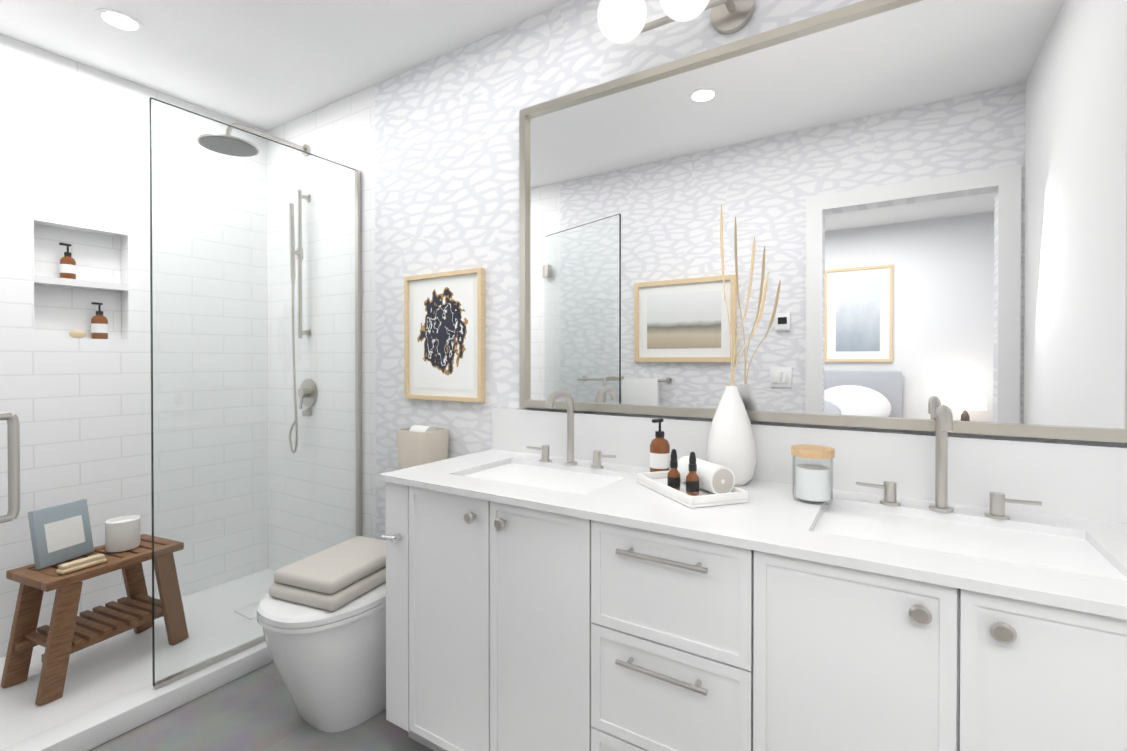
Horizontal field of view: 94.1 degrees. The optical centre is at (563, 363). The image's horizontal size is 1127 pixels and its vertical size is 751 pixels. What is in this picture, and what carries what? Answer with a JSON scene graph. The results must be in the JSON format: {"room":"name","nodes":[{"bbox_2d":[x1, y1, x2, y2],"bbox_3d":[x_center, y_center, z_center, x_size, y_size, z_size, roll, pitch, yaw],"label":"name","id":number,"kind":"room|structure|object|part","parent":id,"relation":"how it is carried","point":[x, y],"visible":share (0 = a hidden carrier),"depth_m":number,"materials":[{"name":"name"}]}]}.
{"room":"bathroom","nodes":[
{"label":"bathroom","id":0,"kind":"room"},
{"bbox_2d":[0,34,268,657],"bbox_3d":[-2.304,-0.054,2.363,0.210,2.600,1.810,0,0,32],"label":"wall","id":1,"kind":"structure","parent":0,"point":[74,158],"depth_m":2.52,"materials":[{"name":"tile"}]},
{"bbox_2d":[59,242,75,278],"bbox_3d":[-2.232,-0.460,2.361,0.055,0.160,0.058,0,0,32],"label":"bottle","id":2,"kind":"object","parent":1,"relation":"in","point":[67,266],"visible":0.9,"depth_m":2.35,"materials":[{"name":"orange glass"}]},
{"bbox_2d":[69,329,86,337],"bbox_3d":[-2.207,-0.136,2.384,0.048,0.041,0.059,0,0,32],"label":"soap bar","id":3,"kind":"object","parent":1,"relation":"in","point":[76,333],"visible":1,"depth_m":2.37,"materials":[{"name":"beige"}]},
{"bbox_2d":[91,302,107,338],"bbox_3d":[-2.173,-0.200,2.456,0.061,0.170,0.061,0,0,32],"label":"bottle","id":4,"kind":"object","parent":1,"relation":"in","point":[99,325],"visible":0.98,"depth_m":2.44,"materials":[{"name":"orange glass"}]},
{"bbox_2d":[89,661,432,750],"bbox_3d":[-0.649,1.303,1.397,3.870,0.100,1.930,0,0,32],"label":"floor","id":5,"kind":"structure","parent":0,"point":[255,710],"depth_m":1.79,"materials":[{"name":"tile"}]},
{"bbox_2d":[0,568,274,750],"bbox_3d":[-1.798,1.210,2.123,0.908,0.075,1.686,0,0,32],"label":"shower floor","id":6,"kind":"structure","parent":5,"relation":"on","point":[110,692],"depth_m":2.02,"materials":[{"name":"white plastic"}]},
{"bbox_2d":[0,534,188,705],"bbox_3d":[-1.872,0.995,2.127,0.290,0.435,0.501,0,0,23],"label":"shower bench","id":7,"kind":"object","parent":6,"relation":"on","point":[58,640],"visible":0.77,"depth_m":2.01,"materials":[{"name":"brown wood"}]},
{"bbox_2d":[28,499,93,568],"bbox_3d":[-1.984,0.668,2.076,0.064,0.220,0.190,0,0,11],"label":"picture frame","id":8,"kind":"object","parent":7,"relation":"on","point":[60,533],"visible":1,"depth_m":2.06,"materials":[{"name":"grey"}]},
{"bbox_2d":[56,554,106,574],"bbox_3d":[-1.836,0.762,2.001,0.045,0.030,0.140,0,0,23],"label":"brush","id":9,"kind":"object","parent":7,"relation":"on","point":[78,564],"visible":1,"depth_m":1.99,"materials":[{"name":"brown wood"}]},
{"bbox_2d":[105,515,139,551],"bbox_3d":[-1.857,0.716,2.211,0.114,0.120,0.114,0,0,23],"label":"candle","id":10,"kind":"object","parent":7,"relation":"on","point":[122,533],"visible":0.98,"depth_m":2.17,"materials":[{"name":"white wax"}]},
{"bbox_2d":[149,97,361,689],"bbox_3d":[-1.246,0.108,2.249,0.022,2.125,0.868,0,0,32],"label":"glass","id":11,"kind":"object","parent":6,"relation":"on","point":[261,639],"visible":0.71,"depth_m":2.16,"materials":[{"name":"grey"}]},
{"bbox_2d":[257,484,385,732],"bbox_3d":[-0.755,0.866,2.002,0.402,0.765,0.751,0,0,32],"label":"toilet","id":12,"kind":"object","parent":5,"relation":"on","point":[330,666],"visible":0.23,"depth_m":1.74,"materials":[{"name":"white ceramic"}]},
{"bbox_2d":[268,536,385,610],"bbox_3d":[-0.795,0.752,1.938,0.300,0.095,0.440,0,0,22],"label":"towel","id":13,"kind":"object","parent":12,"relation":"on","point":[333,578],"visible":0.81,"depth_m":1.79,"materials":[{"name":"grey fabric"}]},
{"bbox_2d":[397,425,448,469],"bbox_3d":[-0.605,0.373,2.255,0.204,0.215,0.164,0,0,32],"label":"basket","id":14,"kind":"object","parent":12,"relation":"on","point":[417,445],"visible":0.71,"depth_m":2.19,"materials":[{"name":"beige fabric"}]},
{"bbox_2d":[379,456,1126,750],"bbox_3d":[0.372,0.813,1.393,1.896,0.880,0.590,0,0,32],"label":"bathroom vanity","id":15,"kind":"object","parent":5,"relation":"on","point":[555,604],"depth_m":1.13,"materials":[{"name":"white wood"}]},
{"bbox_2d":[379,448,1126,611],"bbox_3d":[0.372,0.362,1.399,1.906,0.019,0.574,0,0,32],"label":"countertop","id":16,"kind":"structure","parent":15,"relation":"on","point":[771,516],"depth_m":1.17,"materials":[{"name":"white stone"}]},
{"bbox_2d":[459,456,630,491],"bbox_3d":[-0.069,0.445,1.680,0.524,0.174,0.344,0,0,32],"label":"sink","id":17,"kind":"object","parent":16,"relation":"in","point":[572,478],"depth_m":1.74,"materials":[{"name":"white ceramic"}]},
{"bbox_2d":[526,391,615,468],"bbox_3d":[-0.008,0.220,1.776,0.361,0.259,0.168,0,0,32],"label":"faucet","id":18,"kind":"object","parent":16,"relation":"attached to","point":[568,397],"visible":0.98,"depth_m":1.81,"materials":[{"name":"silver metal"}]},
{"bbox_2d":[636,471,747,507],"bbox_3d":[0.343,0.338,1.442,0.170,0.028,0.290,0,0,-19],"label":"tray","id":19,"kind":"object","parent":16,"relation":"on","point":[656,481],"visible":0.75,"depth_m":1.34,"materials":[{"name":"white ceramic"}]},
{"bbox_2d":[650,419,669,471],"bbox_3d":[0.298,0.261,1.624,0.063,0.180,0.063,0,0,32],"label":"soap bottle","id":20,"kind":"object","parent":19,"relation":"on","point":[659,452],"visible":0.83,"depth_m":1.60,"materials":[{"name":"orange glass"}]},
{"bbox_2d":[667,449,680,490],"bbox_3d":[0.301,0.287,1.427,0.036,0.112,0.035,0,0,-19],"label":"dropper bottle","id":21,"kind":"object","parent":19,"relation":"on","point":[673,479],"visible":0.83,"depth_m":1.42,"materials":[{"name":"orange glass"}]},
{"bbox_2d":[686,452,699,494],"bbox_3d":[0.341,0.287,1.383,0.036,0.112,0.035,0,0,-20],"label":"dropper bottle","id":22,"kind":"object","parent":19,"relation":"on","point":[692,483],"visible":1,"depth_m":1.37,"materials":[{"name":"orange glass"}]},
{"bbox_2d":[677,456,734,493],"bbox_3d":[0.386,0.305,1.440,0.076,0.075,0.172,0,0,-19],"label":"rolled towel","id":23,"kind":"object","parent":19,"relation":"on","point":[716,478],"visible":0.83,"depth_m":1.37,"materials":[{"name":"white fabric"}]},
{"bbox_2d":[707,204,768,485],"bbox_3d":[0.512,-0.062,1.540,0.176,0.826,0.140,0,0,32],"label":"vase","id":24,"kind":"object","parent":16,"relation":"on","point":[731,443],"visible":0.94,"depth_m":1.51,"materials":[{"name":"white ceramic"}]},
{"bbox_2d":[791,444,834,504],"bbox_3d":[0.644,0.285,1.357,0.102,0.136,0.102,0,0,32],"label":"jar","id":25,"kind":"object","parent":16,"relation":"on","point":[812,483],"visible":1,"depth_m":1.33,"materials":[{"name":"clear glass"}]},
{"bbox_2d":[856,405,1041,519],"bbox_3d":[0.879,0.224,1.214,0.361,0.259,0.168,0,0,32],"label":"faucet","id":26,"kind":"object","parent":16,"relation":"attached to","point":[944,425],"visible":1,"depth_m":1.25,"materials":[{"name":"silver metal"}]},
{"bbox_2d":[811,500,1126,579],"bbox_3d":[0.818,0.449,1.119,0.524,0.174,0.344,0,0,32],"label":"sink","id":27,"kind":"object","parent":16,"relation":"in","point":[1071,548],"depth_m":1.14,"materials":[{"name":"white ceramic"}]},
{"bbox_2d":[0,0,569,130],"bbox_3d":[-0.649,-1.397,1.377,3.870,0.100,1.930,0,0,32],"label":"ceiling","id":28,"kind":"structure","parent":0,"point":[266,65],"depth_m":2.19,"materials":[{"name":"white paint"}]},
{"bbox_2d":[95,8,143,32],"bbox_3d":[-1.746,-1.350,2.066,0.150,0.004,0.150,0,0,32],"label":"recessed light","id":29,"kind":"object","parent":28,"relation":"in","point":[119,20],"visible":1,"depth_m":2.06,"materials":[{"name":"white"}]},
{"bbox_2d":[267,85,375,570],"bbox_3d":[-1.342,-0.058,2.896,1.085,2.600,0.120,0,0,32],"label":"tiled wall","id":30,"kind":"structure","parent":0,"point":[341,131],"depth_m":2.78,"materials":[{"name":"white tile"}]},
{"bbox_2d":[196,123,309,156],"bbox_3d":[-1.534,-1.113,2.627,0.254,0.146,0.522,0,0,32],"label":"shower head","id":31,"kind":"object","parent":30,"relation":"attached to","point":[231,140],"visible":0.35,"depth_m":2.53},
{"bbox_2d":[289,189,316,452],"bbox_3d":[-1.413,-0.227,2.797,0.150,1.401,0.117,0,0,32],"label":"shower","id":32,"kind":"object","parent":30,"relation":"attached to","point":[305,387],"depth_m":2.79,"materials":[{"name":"silver metal"}]},
{"bbox_2d":[375,0,1126,539],"bbox_3d":[0.293,-0.050,1.861,2.785,2.600,0.120,0,0,32],"label":"wall","id":33,"kind":"structure","parent":0,"point":[445,162],"depth_m":2.19,"materials":[{"name":"paper"}]},
{"bbox_2d":[404,268,484,402],"bbox_3d":[-0.527,-0.118,2.290,0.460,0.555,0.028,0,0,32],"label":"print","id":34,"kind":"object","parent":33,"relation":"attached to","point":[443,320],"depth_m":2.28},
{"bbox_3d":[-0.527,-0.118,2.290,0.460,0.555,0.028,0,0,32],"label":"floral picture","id":35,"kind":"part","parent":34,"relation":"part of"},
{"bbox_2d":[597,0,754,43],"bbox_3d":[0.469,-1.113,1.538,0.790,0.170,0.220,0,0,32],"label":"sconce","id":36,"kind":"object","parent":33,"relation":"attached to","point":[621,21],"visible":1,"depth_m":1.62,"materials":[{"name":"white glass"}]},
{"bbox_2d":[519,0,1126,442],"bbox_3d":[0.556,-0.406,1.601,1.705,1.155,0.030,0,0,32],"label":"mirror","id":37,"kind":"object","parent":33,"relation":"attached to","point":[923,202],"visible":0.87,"depth_m":1.45,"materials":[{"name":"clear glass"}]},
{"bbox_2d":[492,408,1126,523],"bbox_3d":[0.520,0.267,1.632,1.906,0.168,0.020,0,0,32],"label":"backsplash","id":38,"kind":"structure","parent":0,"relation":"attached to","point":[1090,481],"depth_m":1.39,"materials":[{"name":"white stone"}]},
{"bbox_3d":[-2.259,-0.047,1.335,0.965,2.600,0.120,0,0,32],"label":"tiled wall","id":39,"kind":"structure","parent":0,"visible":0},
{"bbox_2d":[0,412,19,523],"bbox_3d":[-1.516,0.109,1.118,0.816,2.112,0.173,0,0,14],"label":"door handle","id":40,"kind":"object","parent":39,"relation":"attached to","point":[13,435],"depth_m":1.11,"materials":[{"name":"silver metal"}]}
]}

